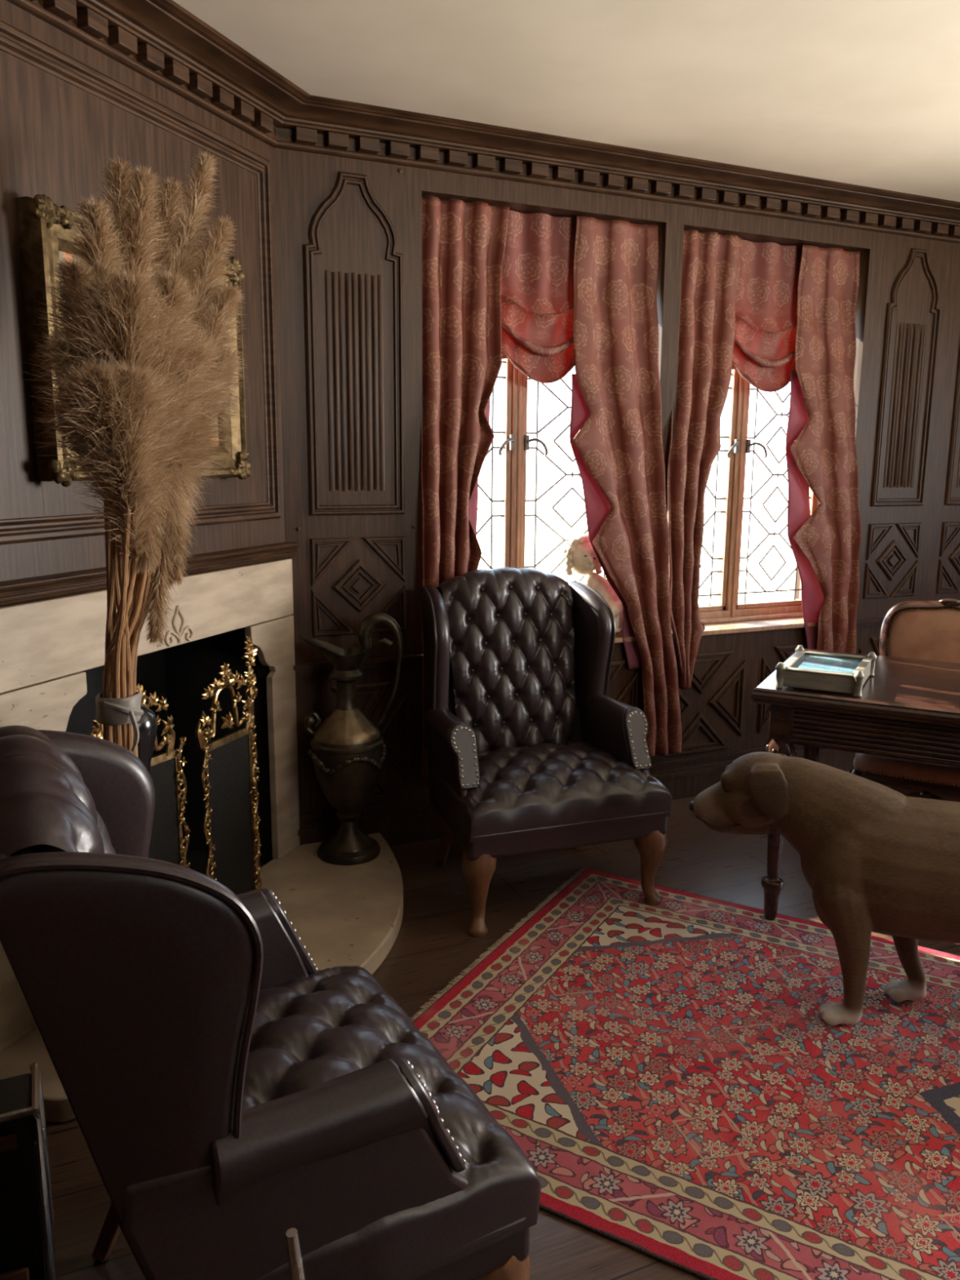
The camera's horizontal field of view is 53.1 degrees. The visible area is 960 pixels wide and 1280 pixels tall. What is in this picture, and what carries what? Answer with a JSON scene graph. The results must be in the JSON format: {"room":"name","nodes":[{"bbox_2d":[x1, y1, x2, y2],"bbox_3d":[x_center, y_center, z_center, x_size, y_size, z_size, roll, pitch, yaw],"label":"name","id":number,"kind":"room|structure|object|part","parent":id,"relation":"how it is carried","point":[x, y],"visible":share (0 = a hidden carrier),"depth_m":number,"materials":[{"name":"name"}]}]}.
{"room":"historic interior","nodes":[
{"label":"historic interior","id":0,"kind":"room"},
{"bbox_2d":[0,0,284,581],"bbox_3d":[-1.079,-0.341,2.771,0.300,2.600,1.820,4,11,20],"label":"wall","id":1,"kind":"structure","parent":0,"point":[57,138],"depth_m":2.41,"materials":[{"name":"brown wood"}]},
{"bbox_2d":[16,194,250,487],"bbox_3d":[-0.897,-0.770,2.636,0.068,0.676,0.834,4,11,20],"label":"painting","id":2,"kind":"object","parent":1,"relation":"attached to","point":[42,224],"visible":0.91,"depth_m":2.29,"materials":[{"name":"mirror glass"},{"name":"gilded metal"}]},
{"bbox_2d":[0,19,300,607],"bbox_3d":[-0.922,-0.802,2.599,0.046,1.299,1.530,4,11,20],"label":"trim","id":3,"kind":"structure","parent":1,"relation":"attached to","point":[14,42],"depth_m":2.71,"materials":[{"name":"brown wood"}]},
{"bbox_2d":[6,0,959,243],"bbox_3d":[2.262,-1.293,1.220,5.880,0.113,6.020,-4,12,-24],"label":"trim","id":4,"kind":"structure","parent":1,"relation":"attached to","point":[162,42],"depth_m":3.28,"materials":[{"name":"brown wood"}]},
{"bbox_2d":[45,770,959,1279],"bbox_3d":[2.063,1.237,1.799,6.100,0.100,6.340,-4,12,-24],"label":"floor","id":5,"kind":"structure","parent":0,"point":[433,944],"depth_m":3.11,"materials":[{"name":"brown wood"}]},
{"bbox_2d":[0,1062,55,1279],"bbox_3d":[-0.887,0.986,1.732,0.196,0.365,0.154,-4,12,-24],"label":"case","id":6,"kind":"object","parent":5,"relation":"on","point":[26,1209],"visible":1,"depth_m":1.70,"materials":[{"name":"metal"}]},
{"bbox_2d":[0,558,299,1052],"bbox_3d":[-1.149,0.381,2.941,0.515,1.156,1.400,4,11,20],"label":"fireplace","id":7,"kind":"object","parent":5,"relation":"on","point":[52,651],"visible":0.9,"depth_m":3.20,"materials":[{"name":"stone"}]},
{"bbox_2d":[0,832,403,1123],"bbox_3d":[-0.621,0.927,2.897,0.648,0.064,1.756,4,11,20],"label":"hearth","id":8,"kind":"object","parent":5,"relation":"on","point":[343,915],"visible":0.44,"depth_m":3.04,"materials":[{"name":"stone"}]},
{"bbox_2d":[137,703,157,858],"bbox_3d":[-0.828,0.569,2.336,0.132,0.842,0.132,-4,12,-24],"label":"jar","id":9,"kind":"object","parent":8,"relation":"on","point":[147,724],"visible":0.15,"depth_m":2.25,"materials":[{"name":"black ceramic"}]},
{"bbox_2d":[22,150,247,756],"bbox_3d":[-0.713,-0.053,2.146,0.395,2.131,0.713,1,11,5],"label":"bundle","id":10,"kind":"object","parent":9,"relation":"in","point":[142,382],"visible":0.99,"depth_m":2.00,"materials":[{"name":"beige plant"}]},
{"bbox_3d":[-0.802,0.288,2.124,0.042,1.468,0.131,-4,12,-24],"label":"stem","id":11,"kind":"part","parent":10,"relation":"part of","materials":[{"name":"brown plant"}]},
{"bbox_3d":[-0.809,0.182,2.135,0.033,1.671,0.060,-4,12,-24],"label":"stem","id":12,"kind":"part","parent":10,"relation":"part of","materials":[{"name":"brown plant"}]},
{"bbox_3d":[-0.759,0.337,2.225,0.032,1.336,0.237,6,12,27],"label":"stem","id":13,"kind":"part","parent":10,"relation":"part of","materials":[{"name":"brown plant"}]},
{"bbox_3d":[-0.787,0.208,2.105,0.134,1.633,0.025,10,14,41],"label":"stem","id":14,"kind":"part","parent":10,"relation":"part of","materials":[{"name":"brown plant"}]},
{"bbox_3d":[-0.810,0.126,2.175,0.023,1.768,0.072,3,11,13],"label":"stem","id":15,"kind":"part","parent":10,"relation":"part of","materials":[{"name":"brown plant"}]},
{"bbox_3d":[-0.800,0.236,2.124,0.015,1.570,0.114,3,11,11],"label":"stem","id":16,"kind":"part","parent":10,"relation":"part of","materials":[{"name":"brown plant"}]},
{"bbox_3d":[-0.773,0.341,2.107,0.095,1.371,0.161,-4,12,-24],"label":"stem","id":17,"kind":"part","parent":10,"relation":"part of","materials":[{"name":"brown plant"}]},
{"bbox_3d":[-0.780,0.316,2.158,0.140,1.400,0.028,3,11,14],"label":"stem","id":18,"kind":"part","parent":10,"relation":"part of","materials":[{"name":"brown plant"}]},
{"bbox_3d":[-0.750,0.288,2.077,0.063,1.485,0.166,-4,12,-24],"label":"stem","id":19,"kind":"part","parent":10,"relation":"part of","materials":[{"name":"brown plant"}]},
{"bbox_3d":[-0.793,0.084,2.188,0.137,1.845,0.138,-4,12,-24],"label":"stem","id":20,"kind":"part","parent":10,"relation":"part of","materials":[{"name":"beige plant"}]},
{"bbox_3d":[-0.750,0.205,2.093,0.127,1.644,0.019,10,14,42],"label":"stem","id":21,"kind":"part","parent":10,"relation":"part of","materials":[{"name":"brown plant"}]},
{"bbox_3d":[-0.757,0.282,2.083,0.042,1.495,0.200,-4,12,-24],"label":"stem","id":22,"kind":"part","parent":10,"relation":"part of","materials":[{"name":"brown plant"}]},
{"bbox_3d":[-0.745,0.193,2.155,0.145,1.645,0.070,8,13,36],"label":"stem","id":23,"kind":"part","parent":10,"relation":"part of","materials":[{"name":"brown plant"}]},
{"bbox_3d":[-0.731,0.238,2.139,0.198,1.562,0.072,-4,12,-24],"label":"stem","id":24,"kind":"part","parent":10,"relation":"part of","materials":[{"name":"brown plant"}]},
{"bbox_3d":[-0.715,0.181,2.221,0.063,1.643,0.277,11,15,44],"label":"stem","id":25,"kind":"part","parent":10,"relation":"part of","materials":[{"name":"brown plant"}]},
{"bbox_3d":[-0.733,0.285,2.201,0.135,1.447,0.050,-4,12,-24],"label":"stem","id":26,"kind":"part","parent":10,"relation":"part of","materials":[{"name":"brown plant"}]},
{"bbox_3d":[-0.716,0.236,2.215,0.233,1.537,0.102,-4,12,-24],"label":"stem","id":27,"kind":"part","parent":10,"relation":"part of","materials":[{"name":"brown plant"}]},
{"bbox_3d":[-0.734,0.301,2.220,0.156,1.408,0.101,-4,12,-24],"label":"stem","id":28,"kind":"part","parent":10,"relation":"part of","materials":[{"name":"brown plant"}]},
{"bbox_3d":[-0.742,0.288,2.205,0.106,1.438,0.023,-4,12,-24],"label":"stem","id":29,"kind":"part","parent":10,"relation":"part of","materials":[{"name":"brown plant"}]},
{"bbox_3d":[-0.728,0.117,2.255,0.231,1.757,0.175,-4,12,-24],"label":"stem","id":30,"kind":"part","parent":10,"relation":"part of","materials":[{"name":"beige plant"}]},
{"bbox_2d":[90,635,262,894],"bbox_3d":[-0.851,0.476,2.756,0.107,0.862,0.887,4,11,16],"label":"fire screen","id":31,"kind":"object","parent":8,"relation":"on","point":[228,779],"visible":0.5,"depth_m":2.90,"materials":[{"name":"metal"}]},
{"bbox_3d":[-0.908,0.616,2.673,0.004,0.553,0.203,6,12,26],"label":"panel","id":32,"kind":"part","parent":31,"relation":"part of","materials":[{"name":"metal"}]},
{"bbox_3d":[-0.902,0.607,2.669,0.025,0.636,0.272,6,12,26],"label":"panel frame","id":33,"kind":"part","parent":31,"relation":"part of","materials":[{"name":"metal"}]},
{"bbox_3d":[-0.765,0.562,2.966,0.025,0.618,0.289,4,11,20],"label":"panel frame","id":34,"kind":"part","parent":31,"relation":"part of","materials":[{"name":"metal"}]},
{"bbox_3d":[-0.771,0.572,2.970,0.004,0.533,0.223,4,11,20],"label":"panel","id":35,"kind":"part","parent":31,"relation":"part of","materials":[{"name":"metal"}]},
{"bbox_3d":[-0.743,0.507,3.145,0.024,0.662,0.112,-3,11,-16],"label":"panel frame","id":36,"kind":"part","parent":31,"relation":"part of","materials":[{"name":"metal"}]},
{"bbox_2d":[298,612,403,865],"bbox_3d":[-0.471,0.343,3.433,0.291,0.891,0.281,8,13,35],"label":"ewer","id":37,"kind":"object","parent":8,"relation":"on","point":[348,752],"visible":1,"depth_m":3.38,"materials":[{"name":"brown metal"}]},
{"bbox_3d":[-0.352,0.108,3.407,0.158,0.417,0.048,-1,11,-6],"label":"handle","id":38,"kind":"part","parent":37,"relation":"part of","materials":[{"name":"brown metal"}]},
{"bbox_2d":[0,724,541,1279],"bbox_3d":[-0.404,0.654,1.569,0.752,1.100,0.729,-6,12,-29],"label":"chair","id":39,"kind":"object","parent":5,"relation":"on","point":[228,1093],"visible":1,"depth_m":1.24,"materials":[{"name":"leather"}]},
{"bbox_3d":[-0.603,0.475,1.419,0.292,0.697,0.504,-6,12,-29],"label":"backrest","id":40,"kind":"part","parent":39,"relation":"part of","materials":[{"name":"leather"}]},
{"bbox_3d":[-0.663,1.026,1.797,0.131,0.277,0.056,-6,12,-29],"label":"leg","id":41,"kind":"part","parent":39,"relation":"part of","materials":[{"name":"brown wood"}]},
{"bbox_3d":[-0.508,0.607,1.869,0.354,0.215,0.096,-6,12,-29],"label":"arm","id":42,"kind":"part","parent":39,"relation":"part of","materials":[{"name":"leather"}]},
{"bbox_3d":[-0.205,0.811,1.349,0.562,0.344,0.067,-5,12,-27],"label":"panel","id":43,"kind":"part","parent":39,"relation":"part of","materials":[{"name":"leather"}]},
{"bbox_3d":[-0.196,0.710,1.330,0.354,0.215,0.096,-6,12,-29],"label":"arm","id":44,"kind":"part","parent":39,"relation":"part of","materials":[{"name":"leather"}]},
{"bbox_2d":[242,965,541,1279],"bbox_3d":[-0.307,0.779,1.649,0.522,0.176,0.714,-6,12,-29],"label":"seat cushion","id":45,"kind":"object","parent":39,"relation":"on","point":[411,1217],"depth_m":1.45,"materials":[{"name":"leather"}]},
{"bbox_3d":[-0.312,0.893,1.668,0.509,0.088,0.702,-6,12,-29],"label":"seat frame","id":46,"kind":"part","parent":39,"relation":"part of","materials":[{"name":"leather"}]},
{"bbox_3d":[0.019,1.079,1.538,0.118,0.283,0.119,-6,12,-29],"label":"leg","id":47,"kind":"part","parent":39,"relation":"part of","materials":[{"name":"brown wood"}]},
{"bbox_2d":[285,1227,305,1279],"bbox_3d":[-0.181,0.965,1.127,0.076,0.644,0.015,-4,12,-24],"label":"poker","id":48,"kind":"object","parent":5,"relation":"on","point":[296,1268],"visible":1,"depth_m":1.06,"materials":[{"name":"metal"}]},
{"bbox_2d":[419,566,672,937],"bbox_3d":[0.181,0.321,3.382,0.729,1.100,0.752,-3,11,-19],"label":"chair","id":49,"kind":"object","parent":5,"relation":"on","point":[529,751],"visible":1,"depth_m":3.37,"materials":[{"name":"leather"}]},
{"bbox_3d":[-0.117,0.712,3.505,0.056,0.277,0.131,-3,11,-19],"label":"leg","id":50,"kind":"part","parent":49,"relation":"part of","materials":[{"name":"brown wood"}]},
{"bbox_3d":[-0.096,0.458,3.251,0.067,0.344,0.562,-3,11,-17],"label":"panel","id":51,"kind":"part","parent":49,"relation":"part of","materials":[{"name":"leather"}]},
{"bbox_3d":[-0.096,0.358,3.224,0.096,0.215,0.354,-3,11,-19],"label":"arm","id":52,"kind":"part","parent":49,"relation":"part of","materials":[{"name":"leather"}]},
{"bbox_3d":[-0.003,0.794,3.063,0.119,0.283,0.118,-3,11,-19],"label":"leg","id":53,"kind":"part","parent":49,"relation":"part of","materials":[{"name":"brown wood"}]},
{"bbox_3d":[0.106,0.082,3.558,0.504,0.697,0.292,-3,11,-19],"label":"backrest","id":54,"kind":"part","parent":49,"relation":"part of","materials":[{"name":"leather"}]},
{"bbox_2d":[428,742,672,842],"bbox_3d":[0.218,0.475,3.302,0.714,0.176,0.522,-3,11,-19],"label":"seat cushion","id":55,"kind":"object","parent":49,"relation":"on","point":[517,791],"depth_m":3.13,"materials":[{"name":"leather"}]},
{"bbox_3d":[0.215,0.588,3.328,0.702,0.088,0.509,-3,11,-19],"label":"seat frame","id":56,"kind":"part","parent":49,"relation":"part of","materials":[{"name":"leather"}]},
{"bbox_3d":[0.499,0.323,3.432,0.096,0.215,0.354,-3,11,-19],"label":"arm","id":57,"kind":"part","parent":49,"relation":"part of","materials":[{"name":"leather"}]},
{"bbox_3d":[0.492,0.424,3.457,0.067,0.344,0.562,-4,11,-21],"label":"panel","id":58,"kind":"part","parent":49,"relation":"part of","materials":[{"name":"leather"}]},
{"bbox_3d":[0.572,0.761,3.264,0.119,0.283,0.118,-3,11,-19],"label":"leg","id":59,"kind":"part","parent":49,"relation":"part of","materials":[{"name":"brown wood"}]},
{"bbox_2d":[408,867,959,1279],"bbox_3d":[1.246,1.106,2.169,2.926,0.008,1.556,6,12,29],"label":"rug","id":60,"kind":"object","parent":5,"relation":"on","point":[670,1077],"visible":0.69,"depth_m":2.32,"materials":[{"name":"fabric"}]},
{"bbox_2d":[688,751,959,1026],"bbox_3d":[1.227,0.687,2.512,1.369,0.689,0.447,5,11,22],"label":"dog","id":61,"kind":"object","parent":60,"relation":"on","point":[874,857],"visible":1,"depth_m":2.49},
{"bbox_2d":[751,648,959,919],"bbox_3d":[1.742,0.552,3.031,1.620,0.790,0.770,6,12,28],"label":"writing desk","id":62,"kind":"object","parent":60,"relation":"on","point":[909,709],"visible":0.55,"depth_m":2.94,"materials":[{"name":"brown wood"}]},
{"bbox_3d":[0.958,0.559,3.095,0.088,0.742,0.088,6,12,28],"label":"leg","id":63,"kind":"part","parent":62,"relation":"part of","materials":[{"name":"brown wood"}]},
{"bbox_3d":[1.255,0.459,3.642,0.088,0.742,0.088,6,12,28],"label":"leg","id":64,"kind":"part","parent":62,"relation":"part of","materials":[{"name":"brown wood"}]},
{"bbox_2d":[774,644,876,697],"bbox_3d":[1.116,0.095,3.086,0.260,0.080,0.359,6,12,28],"label":"display box","id":65,"kind":"object","parent":62,"relation":"on","point":[806,669],"visible":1,"depth_m":2.99,"materials":[{"name":"silver metal"}]},
{"bbox_3d":[0.936,0.110,2.996,0.030,0.080,0.029,6,12,28],"label":"corner post","id":66,"kind":"part","parent":65,"relation":"part of","materials":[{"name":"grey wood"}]},
{"bbox_3d":[1.092,0.058,3.283,0.030,0.080,0.029,6,12,28],"label":"corner post","id":67,"kind":"part","parent":65,"relation":"part of","materials":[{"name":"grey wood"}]},
{"bbox_3d":[1.116,0.074,3.082,0.238,0.006,0.338,6,12,28],"label":"lid frame","id":68,"kind":"part","parent":65,"relation":"part of","materials":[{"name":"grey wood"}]},
{"bbox_3d":[1.139,0.132,2.890,0.030,0.080,0.029,6,12,28],"label":"corner post","id":69,"kind":"part","parent":65,"relation":"part of","materials":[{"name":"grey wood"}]},
{"bbox_3d":[1.295,0.079,3.176,0.030,0.080,0.029,6,12,28],"label":"corner post","id":70,"kind":"part","parent":65,"relation":"part of","materials":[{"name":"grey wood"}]},
{"bbox_2d":[848,598,959,801],"bbox_3d":[1.680,0.365,3.533,0.546,0.979,0.634,6,12,28],"label":"salon chair","id":71,"kind":"object","parent":5,"relation":"on","point":[928,630],"visible":0.56,"depth_m":3.68,"materials":[{"name":"beige leather"}]},
{"bbox_3d":[1.346,0.662,3.466,0.073,0.414,0.075,6,12,28],"label":"leg","id":72,"kind":"part","parent":71,"relation":"part of","materials":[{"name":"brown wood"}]},
{"bbox_3d":[1.651,0.487,3.514,0.518,0.072,0.523,6,12,28],"label":"seat rail","id":73,"kind":"part","parent":71,"relation":"part of","materials":[{"name":"brown wood"}]},
{"bbox_3d":[1.653,0.445,3.510,0.512,0.007,0.505,6,12,28],"label":"nailhead trim","id":74,"kind":"part","parent":71,"relation":"part of","materials":[{"name":"gold metal"}]},
{"bbox_3d":[1.655,0.412,3.506,0.502,0.080,0.501,6,12,28],"label":"seat","id":75,"kind":"part","parent":71,"relation":"part of","materials":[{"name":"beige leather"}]},
{"bbox_3d":[1.788,0.131,3.705,0.480,0.579,0.150,6,12,28],"label":"frame","id":76,"kind":"part","parent":71,"relation":"part of","materials":[{"name":"brown wood"}]},
{"bbox_3d":[1.788,0.085,3.696,0.421,0.409,0.096,6,12,28],"label":"nailhead trim","id":77,"kind":"part","parent":71,"relation":"part of","materials":[{"name":"gold metal"}]},
{"bbox_3d":[1.792,0.083,3.704,0.420,0.408,0.111,6,12,28],"label":"backrest","id":78,"kind":"part","parent":71,"relation":"part of","materials":[{"name":"beige leather"}]},
{"bbox_2d":[173,0,959,201],"bbox_3d":[2.224,-1.404,1.237,6.700,0.100,6.900,-4,12,-24],"label":"ceiling","id":79,"kind":"structure","parent":0,"point":[866,93],"depth_m":2.78,"materials":[{"name":"paint"}]},
{"bbox_2d":[273,147,959,824],"bbox_3d":[1.500,-0.648,4.522,4.950,2.600,0.320,-4,12,-24],"label":"wall","id":80,"kind":"structure","parent":0,"point":[353,239],"depth_m":3.64,"materials":[{"name":"brown wood"}]},
{"bbox_2d":[420,196,509,784],"bbox_3d":[-0.056,-0.526,3.640,0.390,2.160,0.165,-4,12,-24],"label":"drape","id":81,"kind":"object","parent":80,"relation":"hanging from","point":[464,243],"visible":0.68,"depth_m":3.56,"materials":[{"name":"red fabric"}]},
{"bbox_2d":[500,209,576,383],"bbox_3d":[0.245,-1.320,3.727,0.445,0.630,0.078,-4,12,-24],"label":"roman shade","id":82,"kind":"object","parent":80,"relation":"hanging from","point":[536,286],"visible":0.7,"depth_m":3.72,"materials":[{"name":"red fabric"}]},
{"bbox_2d":[476,358,636,643],"bbox_3d":[0.210,-0.722,3.868,1.036,1.495,0.282,-4,12,-24],"label":"window","id":83,"kind":"structure","parent":80,"relation":"in","point":[515,440],"depth_m":3.92,"materials":[{"name":"brown wood"}]},
{"bbox_3d":[0.176,-0.753,3.941,1.036,1.460,0.092,-4,12,-24],"label":"frame","id":84,"kind":"part","parent":83,"relation":"part of","materials":[{"name":"brown wood"}]},
{"bbox_3d":[0.168,-0.782,3.858,0.223,0.083,0.056,-4,12,-24],"label":"handle","id":85,"kind":"part","parent":83,"relation":"part of","materials":[{"name":"grey metal"}]},
{"bbox_2d":[562,533,622,632],"bbox_3d":[0.492,-0.229,4.032,0.321,0.437,0.173,-3,11,-19],"label":"cherub statue","id":86,"kind":"object","parent":83,"relation":"on","point":[580,554],"visible":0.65,"depth_m":3.95,"materials":[{"name":"beige stone"}]},
{"bbox_3d":[0.205,-0.006,4.002,1.036,0.040,0.282,-4,12,-24],"label":"sill","id":87,"kind":"part","parent":83,"relation":"part of","materials":[{"name":"brown wood"}]},
{"bbox_2d":[569,216,681,756],"bbox_3d":[0.610,-0.569,3.938,0.545,2.175,0.161,-4,12,-24],"label":"drape","id":88,"kind":"object","parent":80,"relation":"hanging from","point":[615,430],"visible":0.99,"depth_m":3.88,"materials":[{"name":"fabric"}]},
{"bbox_2d":[293,168,959,846],"bbox_3d":[1.502,-0.554,4.351,4.800,2.478,0.040,-4,12,-24],"label":"trim","id":89,"kind":"structure","parent":80,"relation":"attached to","point":[420,824],"depth_m":3.63,"materials":[{"name":"brown wood"}]},
{"bbox_2d":[666,230,742,689],"bbox_3d":[0.941,-0.734,4.060,0.404,1.891,0.162,-4,12,-24],"label":"drape","id":90,"kind":"object","parent":80,"relation":"hanging from","point":[711,261],"visible":0.95,"depth_m":4.00,"materials":[{"name":"red fabric"}]},
{"bbox_2d":[671,369,819,638],"bbox_3d":[1.214,-0.797,4.316,0.999,1.495,0.282,-4,12,-24],"label":"window","id":91,"kind":"structure","parent":80,"relation":"in","point":[726,616],"depth_m":4.42,"materials":[{"name":"brown wood"}]},
{"bbox_3d":[1.208,-0.082,4.449,0.999,0.040,0.282,-4,12,-24],"label":"sill","id":92,"kind":"part","parent":91,"relation":"part of","materials":[{"name":"brown wood"}]},
{"bbox_3d":[1.193,-0.860,4.316,0.223,0.083,0.056,-4,12,-24],"label":"handle","id":93,"kind":"part","parent":91,"relation":"part of","materials":[{"name":"grey metal"}]},
{"bbox_2d":[731,239,802,391],"bbox_3d":[1.261,-1.399,4.180,0.495,0.625,0.078,-4,12,-24],"label":"roman shade","id":94,"kind":"object","parent":80,"relation":"hanging from","point":[766,303],"visible":0.65,"depth_m":4.17,"materials":[{"name":"red fabric"}]},
{"bbox_2d":[785,244,861,653],"bbox_3d":[1.551,-0.647,4.357,0.411,2.160,0.160,-4,12,-24],"label":"drape","id":95,"kind":"object","parent":80,"relation":"hanging from","point":[820,447],"visible":0.83,"depth_m":4.31,"materials":[{"name":"red fabric"}]}
]}

